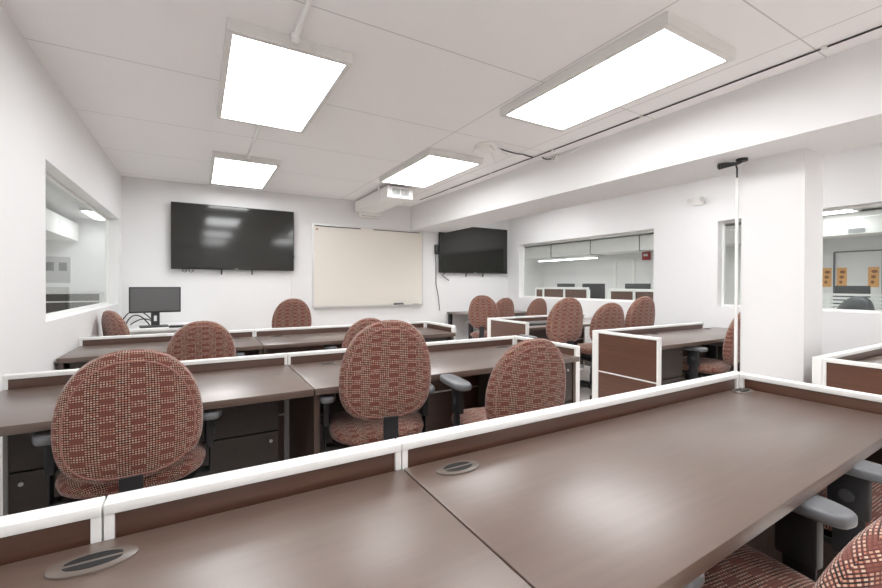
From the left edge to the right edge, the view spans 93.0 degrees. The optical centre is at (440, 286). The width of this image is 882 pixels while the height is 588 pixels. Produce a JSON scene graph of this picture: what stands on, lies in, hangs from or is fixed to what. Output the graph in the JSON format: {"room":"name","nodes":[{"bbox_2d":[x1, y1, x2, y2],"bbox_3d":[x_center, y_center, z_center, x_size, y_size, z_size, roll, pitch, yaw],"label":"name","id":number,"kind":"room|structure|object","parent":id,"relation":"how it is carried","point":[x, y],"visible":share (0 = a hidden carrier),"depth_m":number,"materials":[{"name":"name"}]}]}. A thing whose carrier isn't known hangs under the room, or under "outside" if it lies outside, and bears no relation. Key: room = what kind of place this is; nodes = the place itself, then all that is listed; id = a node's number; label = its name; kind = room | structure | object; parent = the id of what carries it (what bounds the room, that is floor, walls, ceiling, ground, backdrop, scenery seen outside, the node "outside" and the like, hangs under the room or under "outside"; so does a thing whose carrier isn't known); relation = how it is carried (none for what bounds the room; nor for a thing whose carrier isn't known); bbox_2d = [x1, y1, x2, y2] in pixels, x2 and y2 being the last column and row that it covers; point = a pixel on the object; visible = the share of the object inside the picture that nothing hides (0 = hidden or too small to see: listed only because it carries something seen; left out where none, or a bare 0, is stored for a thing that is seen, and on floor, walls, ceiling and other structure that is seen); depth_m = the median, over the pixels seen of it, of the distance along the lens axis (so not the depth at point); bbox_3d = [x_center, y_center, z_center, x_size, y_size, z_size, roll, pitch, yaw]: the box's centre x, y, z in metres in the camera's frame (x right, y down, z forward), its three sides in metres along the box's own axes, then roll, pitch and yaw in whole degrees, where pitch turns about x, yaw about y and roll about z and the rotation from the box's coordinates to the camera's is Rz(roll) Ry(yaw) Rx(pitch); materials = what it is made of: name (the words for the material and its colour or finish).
{"room":"classroom","nodes":[
{"label":"classroom","id":0,"kind":"room"},
{"bbox_2d":[0,5,121,516],"bbox_3d":[-1.460,-0.037,0.851,0.120,2.465,9.580,0,0,-30],"label":"wall","id":1,"kind":"structure","parent":0,"point":[41,132],"depth_m":2.28,"materials":[{"name":"paint"}]},
{"bbox_2d":[45,172,108,317],"bbox_3d":[-3.078,-0.281,3.547,0.028,0.958,2.628,0,0,-30],"label":"window","id":2,"kind":"structure","parent":1,"relation":"in","point":[48,177],"depth_m":4.02,"materials":[{"name":"white metal"}]},
{"bbox_2d":[46,218,104,301],"bbox_3d":[-7.731,-0.098,7.836,3.705,2.465,0.120,0,0,-30],"label":"wall","id":3,"kind":"structure","parent":0,"point":[87,254],"depth_m":8.20,"materials":[{"name":"paint"}]},
{"bbox_2d":[46,256,70,282],"bbox_3d":[-7.345,-0.325,7.982,0.420,0.500,0.012,0,0,-30],"label":"poster","id":4,"kind":"object","parent":3,"relation":"attached to","point":[58,269],"visible":0.76,"depth_m":8.00,"materials":[{"name":"grey paper"}]},
{"bbox_2d":[122,176,507,339],"bbox_3d":[-1.280,-0.070,6.427,5.795,2.465,0.120,0,0,-30],"label":"wall","id":5,"kind":"structure","parent":0,"point":[233,299],"depth_m":5.64,"materials":[{"name":"paint"}]},
{"bbox_2d":[171,201,293,298],"bbox_3d":[-2.681,-0.341,5.495,1.456,1.400,0.079,0,0,-30],"label":"television","id":6,"kind":"object","parent":5,"relation":"attached to","point":[203,236],"visible":0.98,"depth_m":5.43,"materials":[{"name":"grey plastic"}]},
{"bbox_2d":[312,223,423,307],"bbox_3d":[-1.059,-0.306,6.435,1.795,1.212,0.085,0,0,-30],"label":"whiteboard","id":7,"kind":"object","parent":5,"relation":"attached to","point":[353,266],"visible":1,"depth_m":6.40,"materials":[{"name":"beige"}]},
{"bbox_2d":[314,304,423,307],"bbox_3d":[-1.055,0.291,6.428,1.755,0.018,0.061,0,0,-30],"label":"tray","id":8,"kind":"object","parent":7,"relation":"on","point":[315,305],"depth_m":6.29,"materials":[{"name":"silver metal"}]},
{"bbox_2d":[358,211,380,218],"bbox_3d":[-1.087,-1.089,6.367,0.300,0.075,0.161,0,0,-30],"label":"wall box","id":9,"kind":"object","parent":5,"relation":"attached to","point":[371,215],"visible":1,"depth_m":6.32,"materials":[{"name":"white plastic"}]},
{"bbox_2d":[434,244,439,310],"bbox_3d":[-0.055,-0.152,7.039,0.110,1.111,0.050,0,0,-30],"label":"cable","id":10,"kind":"object","parent":5,"relation":"attached to","point":[435,245],"visible":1,"depth_m":7.01,"materials":[{"name":"grey plastic"}]},
{"bbox_2d":[439,227,506,280],"bbox_3d":[0.585,-0.575,7.391,1.440,0.949,0.079,0,0,-30],"label":"television","id":11,"kind":"object","parent":5,"relation":"attached to","point":[472,249],"visible":0.92,"depth_m":7.34,"materials":[{"name":"grey plastic"}]},
{"bbox_2d":[0,0,881,246],"bbox_3d":[0.602,-1.336,4.735,15.240,0.100,14.240,0,0,-30],"label":"ceiling","id":12,"kind":"structure","parent":0,"point":[143,76],"depth_m":2.46,"materials":[{"name":"white paint"}]},
{"bbox_2d":[46,208,78,240],"bbox_3d":[-6.251,-1.032,6.278,0.500,0.330,3.930,0,0,-30],"label":"duct","id":13,"kind":"object","parent":12,"relation":"hanging from","point":[58,227],"visible":0.37,"depth_m":7.15,"materials":[{"name":"white metal"}]},
{"bbox_2d":[78,207,104,220],"bbox_3d":[-6.023,-1.295,7.573,0.611,0.058,1.235,0,0,-30],"label":"ceiling light","id":14,"kind":"object","parent":12,"relation":"attached to","point":[85,210],"visible":0.41,"depth_m":7.24,"materials":[{"name":"white plastic"}]},
{"bbox_2d":[83,211,104,219],"bbox_3d":[-6.023,-1.274,7.573,0.555,0.008,1.165,0,0,-30],"label":"diffuser","id":15,"kind":"object","parent":14,"relation":"attached to","point":[91,214],"depth_m":7.46,"materials":[{"name":"white"}]},
{"bbox_2d":[209,151,279,188],"bbox_3d":[-2.215,-1.266,4.651,0.611,0.058,1.235,0,0,-30],"label":"ceiling light","id":16,"kind":"object","parent":12,"relation":"attached to","point":[229,169],"visible":0.99,"depth_m":4.46,"materials":[{"name":"white plastic"}]},
{"bbox_2d":[246,126,261,158],"bbox_3d":[-1.635,-1.269,3.658,0.040,0.035,1.055,0,0,-30],"label":"conduit","id":17,"kind":"object","parent":12,"relation":"attached to","point":[259,127],"visible":0.91,"depth_m":3.66,"materials":[{"name":"white metal"}]},
{"bbox_2d":[217,17,352,133],"bbox_3d":[-1.057,-1.250,2.664,0.611,0.058,1.235,0,0,-30],"label":"ceiling light","id":18,"kind":"object","parent":12,"relation":"attached to","point":[270,80],"visible":0.99,"depth_m":2.44,"materials":[{"name":"white plastic"}]},
{"bbox_2d":[291,0,312,42],"bbox_3d":[-0.488,-1.254,1.685,0.040,0.035,1.022,0,0,-30],"label":"conduit","id":19,"kind":"object","parent":12,"relation":"attached to","point":[295,37],"visible":1,"depth_m":1.98,"materials":[{"name":"white metal"}]},
{"bbox_2d":[355,185,412,212],"bbox_3d":[-0.819,-1.200,5.787,0.370,0.195,1.254,0,0,-30],"label":"air duct","id":20,"kind":"object","parent":12,"relation":"hanging from","point":[387,197],"visible":1,"depth_m":5.47,"materials":[{"name":"white metal"}]},
{"bbox_2d":[392,188,408,195],"bbox_3d":[-0.510,-1.185,5.255,0.230,0.079,0.002,0,0,-30],"label":"grille","id":21,"kind":"object","parent":20,"relation":"attached to","point":[395,191],"depth_m":5.25,"materials":[{"name":"grey plastic"}]},
{"bbox_2d":[379,148,482,187],"bbox_3d":[-0.156,-1.259,4.552,0.611,0.058,1.235,0,0,-30],"label":"ceiling light","id":22,"kind":"object","parent":12,"relation":"attached to","point":[431,166],"visible":1,"depth_m":4.36,"materials":[{"name":"white plastic"}]},
{"bbox_2d":[473,142,507,161],"bbox_3d":[0.424,-1.229,3.769,0.355,0.104,0.302,0,0,-30],"label":"wireless access point","id":23,"kind":"object","parent":12,"relation":"attached to","point":[483,147],"visible":1,"depth_m":3.75,"materials":[{"name":"white plastic"}]},
{"bbox_2d":[500,148,532,157],"bbox_3d":[0.724,-1.257,3.951,0.443,0.037,0.051,0,0,-36],"label":"cable","id":24,"kind":"object","parent":12,"relation":"hanging from","point":[500,148],"visible":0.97,"depth_m":3.91,"materials":[{"name":"grey plastic"}]},
{"bbox_2d":[500,11,735,131],"bbox_3d":[0.997,-1.244,2.608,0.611,0.058,1.235,0,0,-30],"label":"ceiling light","id":25,"kind":"object","parent":12,"relation":"attached to","point":[668,50],"visible":1,"depth_m":2.39,"materials":[{"name":"white plastic"}]},
{"bbox_2d":[411,37,881,232],"bbox_3d":[2.127,-1.077,2.928,0.620,0.387,9.340,0,0,-30],"label":"ceiling beam","id":26,"kind":"structure","parent":12,"relation":"attached to","point":[833,103],"depth_m":2.95,"materials":[{"name":"paint"}]},
{"bbox_2d":[542,142,588,161],"bbox_3d":[1.171,-1.243,3.931,0.056,0.078,0.538,0,0,-36],"label":"socket","id":27,"kind":"object","parent":26,"relation":"attached to","point":[555,158],"visible":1,"depth_m":4.02,"materials":[{"name":"white plastic"}]},
{"bbox_2d":[717,157,747,169],"bbox_3d":[2.027,-0.852,2.905,0.179,0.064,0.070,0,0,16],"label":"security camera","id":28,"kind":"object","parent":26,"relation":"attached to","point":[723,165],"visible":1,"depth_m":2.90,"materials":[{"name":"grey plastic"}]},
{"bbox_2d":[420,25,881,199],"bbox_3d":[1.334,-1.267,3.396,0.028,0.019,6.550,0,0,-30],"label":"cable","id":29,"kind":"object","parent":12,"relation":"attached to","point":[823,48],"visible":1,"depth_m":2.72,"materials":[{"name":"grey plastic"}]},
{"bbox_2d":[823,208,861,214],"bbox_3d":[6.280,-1.252,6.797,0.906,0.058,0.570,0,0,-30],"label":"ceiling light","id":30,"kind":"object","parent":12,"relation":"attached to","point":[858,209],"visible":0.2,"depth_m":6.82,"materials":[{"name":"white plastic"}]},
{"bbox_2d":[524,247,543,295],"bbox_3d":[1.262,-0.103,13.293,5.260,2.465,0.120,0,0,-30],"label":"wall","id":31,"kind":"structure","parent":0,"point":[533,268],"depth_m":14.31,"materials":[{"name":"paint"}]},
{"bbox_2d":[580,365,591,400],"bbox_3d":[1.093,1.244,2.345,6.035,0.100,9.580,0,0,-30],"label":"floor","id":32,"kind":"structure","parent":0,"point":[585,392],"depth_m":4.90,"materials":[{"name":"carpet"}]},
{"bbox_2d":[8,432,60,514],"bbox_3d":[-1.626,0.833,1.852,0.360,0.689,0.235,0,0,-30],"label":"drawer pedestal","id":33,"kind":"object","parent":32,"relation":"on","point":[27,482],"visible":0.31,"depth_m":1.69,"materials":[{"name":"laminate"}]},
{"bbox_2d":[70,362,87,368],"bbox_3d":[-2.334,0.824,2.962,0.360,0.689,0.465,0,0,-30],"label":"drawer pedestal","id":34,"kind":"object","parent":32,"relation":"on","point":[77,365],"visible":0.05,"depth_m":2.69,"materials":[{"name":"laminate"}]},
{"bbox_2d":[101,310,130,335],"bbox_3d":[-2.781,0.690,3.938,0.610,0.965,0.656,0,0,30],"label":"office chair","id":35,"kind":"object","parent":32,"relation":"on","point":[113,324],"visible":0.09,"depth_m":3.64,"materials":[{"name":"red fabric"}]},
{"bbox_2d":[32,349,221,506],"bbox_3d":[-1.189,0.698,1.603,0.620,0.986,0.606,0,0,-2],"label":"office chair","id":36,"kind":"object","parent":32,"relation":"on","point":[126,420],"visible":0.86,"depth_m":1.40,"materials":[{"name":"red fabric"}]},
{"bbox_2d":[56,337,262,369],"bbox_3d":[-2.025,0.810,3.157,1.194,0.739,0.604,0,0,-30],"label":"desk","id":37,"kind":"object","parent":32,"relation":"on","point":[82,353],"visible":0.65,"depth_m":3.04,"materials":[{"name":"brown laminate"}]},
{"bbox_2d":[127,321,195,331],"bbox_3d":[-3.162,0.802,4.785,0.840,0.730,0.800,0,0,-30],"label":"table","id":38,"kind":"object","parent":32,"relation":"on","point":[134,327],"visible":0.12,"depth_m":4.50,"materials":[{"name":"white laminate"}]},
{"bbox_2d":[126,315,149,324],"bbox_3d":[-3.373,0.372,4.627,0.310,0.130,0.054,0,0,7],"label":"cable","id":39,"kind":"object","parent":38,"relation":"on","point":[133,315],"visible":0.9,"depth_m":4.61,"materials":[{"name":"grey plastic"}]},
{"bbox_2d":[129,287,180,327],"bbox_3d":[-3.120,0.220,4.573,0.470,0.434,0.200,0,0,-38],"label":"monitor","id":40,"kind":"object","parent":38,"relation":"on","point":[153,300],"visible":0.98,"depth_m":4.57,"materials":[{"name":"grey plastic"}]},
{"bbox_2d":[169,324,185,327],"bbox_3d":[-2.793,0.428,4.608,0.340,0.020,0.130,0,0,-33],"label":"keyboard","id":41,"kind":"object","parent":38,"relation":"on","point":[182,325],"visible":0.38,"depth_m":4.51,"materials":[{"name":"grey plastic"}]},
{"bbox_2d":[166,321,244,360],"bbox_3d":[-1.753,0.703,3.011,0.620,0.956,0.606,0,0,-1],"label":"office chair","id":42,"kind":"object","parent":32,"relation":"on","point":[196,340],"visible":0.23,"depth_m":2.78,"materials":[{"name":"red fabric"}]},
{"bbox_2d":[199,400,278,476],"bbox_3d":[-1.055,0.832,2.184,0.360,0.689,0.235,0,0,-30],"label":"drawer pedestal","id":43,"kind":"object","parent":32,"relation":"on","point":[245,436],"visible":0.34,"depth_m":2.09,"materials":[{"name":"laminate"}]},
{"bbox_2d":[0,365,313,435],"bbox_3d":[-1.245,0.469,1.853,1.192,0.036,0.648,0,0,-30],"label":"desk","id":44,"kind":"object","parent":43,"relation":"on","point":[24,410],"visible":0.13,"depth_m":1.79,"materials":[{"name":"brown"}]},
{"bbox_2d":[0,469,531,587],"bbox_3d":[-0.465,0.831,0.510,1.192,0.739,0.598,0,0,-30],"label":"desk","id":45,"kind":"object","parent":32,"relation":"on","point":[385,530],"visible":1,"depth_m":0.73,"materials":[{"name":"brown laminate"}]},
{"bbox_2d":[80,321,455,355],"bbox_3d":[-1.288,0.780,3.648,2.966,0.798,0.592,0,0,-30],"label":"wall","id":46,"kind":"structure","parent":32,"relation":"on","point":[162,337],"depth_m":3.80,"materials":[{"name":"white metal"}]},
{"bbox_2d":[272,298,311,327],"bbox_3d":[-1.742,0.651,4.768,0.610,1.040,0.656,0,0,-30],"label":"office chair","id":47,"kind":"object","parent":32,"relation":"on","point":[293,312],"visible":0.24,"depth_m":4.50,"materials":[{"name":"red fabric"}]},
{"bbox_2d":[319,393,345,452],"bbox_3d":[-0.634,0.832,2.429,0.360,0.689,0.235,0,0,-30],"label":"drawer pedestal","id":48,"kind":"object","parent":32,"relation":"on","point":[336,406],"visible":0.02,"depth_m":2.31,"materials":[{"name":"laminate"}]},
{"bbox_2d":[322,318,380,349],"bbox_3d":[-0.722,0.715,3.612,0.620,0.932,0.606,0,0,4],"label":"office chair","id":49,"kind":"object","parent":32,"relation":"on","point":[361,324],"visible":0.11,"depth_m":3.32,"materials":[{"name":"red fabric"}]},
{"bbox_2d":[2,322,703,515],"bbox_3d":[0.609,0.790,2.978,5.532,0.798,0.667,0,0,-30],"label":"wall","id":50,"kind":"structure","parent":32,"relation":"on","point":[440,412],"depth_m":3.02,"materials":[{"name":"white metal"}]},
{"bbox_2d":[255,327,455,354],"bbox_3d":[-0.758,0.810,3.882,1.718,0.739,0.624,0,0,-30],"label":"desk","id":51,"kind":"object","parent":32,"relation":"on","point":[330,338],"visible":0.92,"depth_m":3.59,"materials":[{"name":"brown"}]},
{"bbox_2d":[319,320,434,450],"bbox_3d":[-0.335,0.666,2.070,0.620,1.050,0.606,0,0,11],"label":"office chair","id":52,"kind":"object","parent":32,"relation":"on","point":[385,373],"visible":0.73,"depth_m":1.83,"materials":[{"name":"red fabric"}]},
{"bbox_2d":[288,344,579,458],"bbox_3d":[0.006,0.820,2.583,1.700,0.739,0.648,0,0,-30],"label":"desk","id":53,"kind":"object","parent":32,"relation":"on","point":[323,377],"visible":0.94,"depth_m":2.29,"materials":[{"name":"brown"}]},
{"bbox_2d":[424,337,447,341],"bbox_3d":[-0.202,0.823,4.200,0.360,0.689,0.465,0,0,-30],"label":"drawer pedestal","id":54,"kind":"object","parent":32,"relation":"on","point":[436,338],"visible":0.07,"depth_m":4.03,"materials":[{"name":"laminate"}]},
{"bbox_2d":[0,343,881,565],"bbox_3d":[1.484,0.801,1.671,5.732,0.798,0.647,0,0,-30],"label":"wall","id":55,"kind":"structure","parent":32,"relation":"on","point":[26,535],"depth_m":1.02,"materials":[{"name":"white metal"}]},
{"bbox_2d":[466,295,498,338],"bbox_3d":[0.621,0.641,5.803,0.606,1.062,0.620,0,0,-39],"label":"office chair","id":56,"kind":"object","parent":32,"relation":"on","point":[482,307],"visible":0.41,"depth_m":5.55,"materials":[{"name":"red fabric"}]},
{"bbox_2d":[447,310,526,338],"bbox_3d":[0.850,0.797,7.165,1.330,0.735,0.705,0,0,-30],"label":"desk","id":57,"kind":"object","parent":32,"relation":"on","point":[464,313],"visible":0.15,"depth_m":7.03,"materials":[{"name":"brown laminate"}]},
{"bbox_2d":[478,298,513,330],"bbox_3d":[0.844,0.667,6.671,0.620,1.002,0.606,0,0,1],"label":"office chair","id":58,"kind":"object","parent":32,"relation":"on","point":[505,306],"visible":0.18,"depth_m":6.43,"materials":[{"name":"red fabric"}]},
{"bbox_2d":[440,338,565,426],"bbox_3d":[0.309,0.711,2.132,0.610,0.964,0.656,0,0,-22],"label":"office chair","id":59,"kind":"object","parent":32,"relation":"on","point":[530,375],"visible":0.56,"depth_m":1.86,"materials":[{"name":"red fabric"}]},
{"bbox_2d":[478,363,571,406],"bbox_3d":[0.564,0.833,2.881,0.360,0.689,0.555,0,0,-30],"label":"drawer pedestal","id":60,"kind":"object","parent":32,"relation":"on","point":[483,379],"visible":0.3,"depth_m":2.92,"materials":[{"name":"laminate"}]},
{"bbox_2d":[514,298,546,316],"bbox_3d":[1.406,0.672,6.859,0.620,0.992,0.606,0,0,1],"label":"office chair","id":61,"kind":"object","parent":32,"relation":"on","point":[538,306],"visible":0.2,"depth_m":6.60,"materials":[{"name":"red fabric"}]},
{"bbox_2d":[487,313,584,369],"bbox_3d":[1.460,0.779,5.216,1.670,0.798,0.702,0,0,-30],"label":"wall","id":62,"kind":"structure","parent":32,"relation":"on","point":[497,326],"depth_m":5.02,"materials":[{"name":"white metal"}]},
{"bbox_2d":[519,297,582,401],"bbox_3d":[1.123,0.642,4.293,0.610,1.080,0.656,0,0,-22],"label":"office chair","id":63,"kind":"object","parent":32,"relation":"on","point":[564,324],"visible":0.38,"depth_m":4.02,"materials":[{"name":"red fabric"}]},
{"bbox_2d":[522,318,624,330],"bbox_3d":[1.606,0.809,5.285,1.893,0.739,0.634,0,0,-30],"label":"desk","id":64,"kind":"object","parent":32,"relation":"on","point":[586,321],"visible":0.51,"depth_m":4.98,"materials":[{"name":"brown"}]},
{"bbox_2d":[529,321,545,325],"bbox_3d":[1.087,0.433,4.937,0.340,0.020,0.240,0,0,-36],"label":"laptop","id":65,"kind":"object","parent":64,"relation":"on","point":[531,323],"visible":0.56,"depth_m":4.86,"materials":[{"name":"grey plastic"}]},
{"bbox_2d":[573,302,624,399],"bbox_3d":[1.672,0.672,4.601,0.610,1.020,0.656,0,0,-18],"label":"office chair","id":66,"kind":"object","parent":32,"relation":"on","point":[609,315],"visible":0.32,"depth_m":4.33,"materials":[{"name":"red fabric"}]},
{"bbox_2d":[625,296,654,327],"bbox_3d":[2.168,0.643,4.945,0.620,1.076,0.606,0,0,9],"label":"office chair","id":67,"kind":"object","parent":32,"relation":"on","point":[641,312],"visible":0.2,"depth_m":4.67,"materials":[{"name":"red fabric"}]},
{"bbox_2d":[404,388,881,587],"bbox_3d":[0.784,0.830,1.245,1.700,0.739,0.583,0,0,-30],"label":"desk","id":68,"kind":"object","parent":32,"relation":"on","point":[659,497],"visible":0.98,"depth_m":1.00,"materials":[{"name":"brown"}]},
{"bbox_2d":[661,347,682,384],"bbox_3d":[1.759,0.833,3.582,0.360,0.689,0.425,0,0,-30],"label":"drawer pedestal","id":69,"kind":"object","parent":32,"relation":"on","point":[671,359],"visible":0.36,"depth_m":3.42,"materials":[{"name":"metal"}]},
{"bbox_2d":[634,327,727,349],"bbox_3d":[2.380,0.819,3.953,1.893,0.739,0.574,0,0,-30],"label":"desk","id":70,"kind":"object","parent":32,"relation":"on","point":[691,337],"visible":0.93,"depth_m":3.81,"materials":[{"name":"brown"}]},
{"bbox_2d":[683,312,740,379],"bbox_3d":[2.307,0.695,3.674,0.610,0.990,0.656,0,0,-42],"label":"office chair","id":71,"kind":"object","parent":32,"relation":"on","point":[695,366],"visible":0.59,"depth_m":3.49,"materials":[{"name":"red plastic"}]},
{"bbox_2d":[701,345,739,371],"bbox_3d":[2.995,0.832,4.300,0.360,0.689,0.425,0,0,-30],"label":"drawer pedestal","id":72,"kind":"object","parent":32,"relation":"on","point":[719,348],"visible":0.02,"depth_m":4.23,"materials":[{"name":"laminate"}]},
{"bbox_2d":[734,165,738,370],"bbox_3d":[2.090,0.162,2.968,0.036,2.063,0.021,0,0,-30],"label":"pole","id":73,"kind":"object","parent":32,"relation":"on","point":[736,178],"visible":0.72,"depth_m":2.96,"materials":[{"name":"white metal"}]},
{"bbox_2d":[740,148,823,383],"bbox_3d":[2.343,0.156,2.889,0.285,2.078,0.360,0,0,-30],"label":"column","id":74,"kind":"structure","parent":32,"relation":"on","point":[782,193],"depth_m":2.77,"materials":[{"name":"paint"}]},
{"bbox_2d":[683,494,881,587],"bbox_3d":[0.625,0.766,0.892,0.620,0.870,0.606,0,0,9],"label":"office chair","id":75,"kind":"object","parent":32,"relation":"on","point":[799,534],"visible":0.43,"depth_m":0.95,"materials":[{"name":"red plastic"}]},
{"bbox_2d":[817,459,881,551],"bbox_3d":[1.363,0.701,1.287,0.611,1.000,0.638,0,0,-30],"label":"office chair","id":76,"kind":"object","parent":32,"relation":"on","point":[859,489],"visible":0.27,"depth_m":1.17,"materials":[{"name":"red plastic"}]},
{"bbox_2d":[859,355,881,363],"bbox_3d":[3.151,0.830,2.606,1.913,0.739,0.568,0,0,-30],"label":"desk","id":77,"kind":"object","parent":32,"relation":"on","point":[878,359],"visible":0.02,"depth_m":2.62,"materials":[{"name":"brown laminate"}]},
{"bbox_2d":[508,143,881,354],"bbox_3d":[3.654,-0.039,3.823,0.120,2.465,9.580,0,0,-30],"label":"wall","id":78,"kind":"structure","parent":0,"point":[687,270],"depth_m":4.95,"materials":[{"name":"paint"}]},
{"bbox_2d":[522,230,653,301],"bbox_3d":[2.148,-0.275,6.503,0.028,0.943,2.588,0,0,-30],"label":"window","id":79,"kind":"structure","parent":78,"relation":"in","point":[648,230],"depth_m":6.55,"materials":[{"name":"white metal"}]},
{"bbox_2d":[687,196,705,205],"bbox_3d":[2.951,-0.984,4.807,0.107,0.089,0.211,0,0,-30],"label":"emergency light","id":80,"kind":"object","parent":78,"relation":"attached to","point":[701,201],"visible":1,"depth_m":4.82,"materials":[{"name":"white plastic"}]},
{"bbox_2d":[722,203,881,312],"bbox_3d":[3.841,-0.247,3.589,0.028,0.953,2.628,0,0,-30],"label":"window","id":81,"kind":"structure","parent":78,"relation":"in","point":[877,204],"depth_m":3.96,"materials":[{"name":"white metal"}]},
{"bbox_2d":[525,209,881,259],"bbox_3d":[5.541,-1.077,9.862,0.628,0.390,10.500,0,0,-30],"label":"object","id":82,"kind":"object","parent":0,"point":[863,223],"visible":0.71,"depth_m":10.15,"materials":[{"name":"white"}]},
{"bbox_2d":[538,256,597,261],"bbox_3d":[3.629,-0.818,12.165,0.120,0.087,2.200,0,0,-30],"label":"ceiling light","id":83,"kind":"object","parent":82,"relation":"hanging from","point":[584,257],"visible":1,"depth_m":11.97,"materials":[{"name":"white metal"}]},
{"bbox_2d":[543,235,881,308],"bbox_3d":[6.929,-0.059,8.895,0.120,2.465,13.420,0,0,-30],"label":"wall","id":84,"kind":"structure","parent":0,"point":[600,270],"depth_m":9.54,"materials":[{"name":"paint"}]},
{"bbox_2d":[614,259,634,288],"bbox_3d":[5.160,0.191,11.790,0.030,1.920,0.670,0,0,-30],"label":"trim","id":85,"kind":"structure","parent":84,"relation":"attached to","point":[622,260],"depth_m":11.68,"materials":[{"name":"white metal"}]},
{"bbox_2d":[642,252,650,259],"bbox_3d":[5.489,-0.845,11.187,0.066,0.260,0.220,0,0,-30],"label":"fire alarm","id":86,"kind":"object","parent":84,"relation":"attached to","point":[645,255],"visible":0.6,"depth_m":11.15,"materials":[{"name":"red plastic"}]},
{"bbox_2d":[822,268,831,286],"bbox_3d":[7.376,-0.177,7.998,0.008,0.360,0.140,0,0,-30],"label":"notice","id":87,"kind":"object","parent":84,"relation":"attached to","point":[827,272],"visible":1,"depth_m":7.99,"materials":[{"name":"brown paper"}]},
{"bbox_2d":[837,268,846,285],"bbox_3d":[7.484,-0.176,7.812,0.008,0.360,0.140,0,0,-30],"label":"notice","id":88,"kind":"object","parent":84,"relation":"attached to","point":[841,272],"visible":1,"depth_m":7.81,"materials":[{"name":"brown paper"}]},
{"bbox_2d":[833,249,881,308],"bbox_3d":[7.584,0.263,7.619,0.030,1.840,0.674,0,0,-30],"label":"trim","id":89,"kind":"structure","parent":84,"relation":"attached to","point":[879,249],"depth_m":7.88,"materials":[{"name":"grey metal"}]},
{"bbox_2d":[868,267,878,286],"bbox_3d":[7.698,-0.173,7.444,0.008,0.360,0.140,0,0,-30],"label":"notice","id":90,"kind":"object","parent":84,"relation":"attached to","point":[873,272],"visible":0.99,"depth_m":7.44,"materials":[{"name":"orange paper"}]},
{"bbox_3d":[-5.471,1.215,3.828,3.825,0.100,9.340,0,0,-30],"label":"floor","id":91,"kind":"structure","parent":0,"visible":0},
{"bbox_2d":[46,292,103,313],"bbox_3d":[-5.507,0.613,5.826,1.274,1.080,0.060,0,0,-30],"label":"screen","id":92,"kind":"object","parent":91,"relation":"on","point":[55,301],"visible":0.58,"depth_m":5.94,"materials":[{"name":"white metal"}]},
{"bbox_3d":[4.651,1.224,7.581,5.380,0.100,13.420,0,0,-30],"label":"floor","id":93,"kind":"structure","parent":0,"visible":0},
{"bbox_2d":[535,288,542,296],"bbox_3d":[3.080,0.588,11.220,0.060,1.120,1.550,0,0,-30],"label":"screen","id":94,"kind":"object","parent":93,"relation":"on","point":[538,291],"visible":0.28,"depth_m":11.77,"materials":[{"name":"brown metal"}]},
{"bbox_2d":[542,287,589,297],"bbox_3d":[2.771,0.583,9.364,0.060,1.150,1.350,0,0,-30],"label":"screen","id":95,"kind":"object","parent":93,"relation":"on","point":[573,292],"visible":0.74,"depth_m":9.28,"materials":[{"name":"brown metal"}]},
{"bbox_2d":[608,289,652,299],"bbox_3d":[3.540,0.605,7.642,0.060,1.130,1.100,0,0,-30],"label":"screen","id":96,"kind":"object","parent":93,"relation":"on","point":[621,294],"visible":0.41,"depth_m":7.72,"materials":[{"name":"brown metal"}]},
{"bbox_2d":[739,292,881,310],"bbox_3d":[4.404,0.633,4.762,0.040,1.115,1.800,0,0,-30],"label":"slatted screen","id":97,"kind":"object","parent":93,"relation":"on","point":[828,301],"visible":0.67,"depth_m":4.67,"materials":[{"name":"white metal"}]},
{"bbox_2d":[837,296,874,309],"bbox_3d":[4.052,0.647,4.343,0.656,1.088,0.610,0,0,0],"label":"office chair","id":98,"kind":"object","parent":93,"relation":"on","point":[856,302],"visible":0.08,"depth_m":4.31,"materials":[{"name":"grey plastic"}]},
{"bbox_3d":[3.184,0.768,9.548,0.700,0.780,1.300,0,0,-30],"label":"desk","id":99,"kind":"object","parent":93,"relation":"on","visible":0},
{"bbox_2d":[557,284,574,286],"bbox_3d":[2.942,0.150,9.865,0.200,0.450,0.520,0,0,-30],"label":"monitor","id":100,"kind":"object","parent":99,"relation":"on","point":[558,285],"visible":0.22,"depth_m":9.83,"materials":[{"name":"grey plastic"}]},
{"bbox_2d":[582,284,604,298],"bbox_3d":[3.344,0.156,9.173,0.200,0.450,0.520,0,0,-42],"label":"monitor","id":101,"kind":"object","parent":99,"relation":"on","point":[597,291],"visible":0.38,"depth_m":9.10,"materials":[{"name":"grey plastic"}]},
{"bbox_3d":[3.916,0.780,7.891,0.700,0.780,1.100,0,0,-30],"label":"desk","id":102,"kind":"object","parent":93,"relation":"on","visible":0},
{"bbox_2d":[625,284,650,288],"bbox_3d":[3.774,0.164,8.035,0.200,0.450,0.520,0,0,-30],"label":"monitor","id":103,"kind":"object","parent":102,"relation":"on","point":[627,286],"visible":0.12,"depth_m":8.00,"materials":[{"name":"grey plastic"}]},
{"bbox_3d":[6.234,0.812,6.289,0.700,0.750,1.400,0,0,-30],"label":"desk","id":104,"kind":"object","parent":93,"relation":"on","visible":0},
{"bbox_2d":[834,286,870,306],"bbox_3d":[6.249,0.211,6.363,0.200,0.450,0.400,0,0,-30],"label":"monitor","id":105,"kind":"object","parent":104,"relation":"on","point":[837,289],"visible":0.35,"depth_m":6.36,"materials":[{"name":"grey plastic"}]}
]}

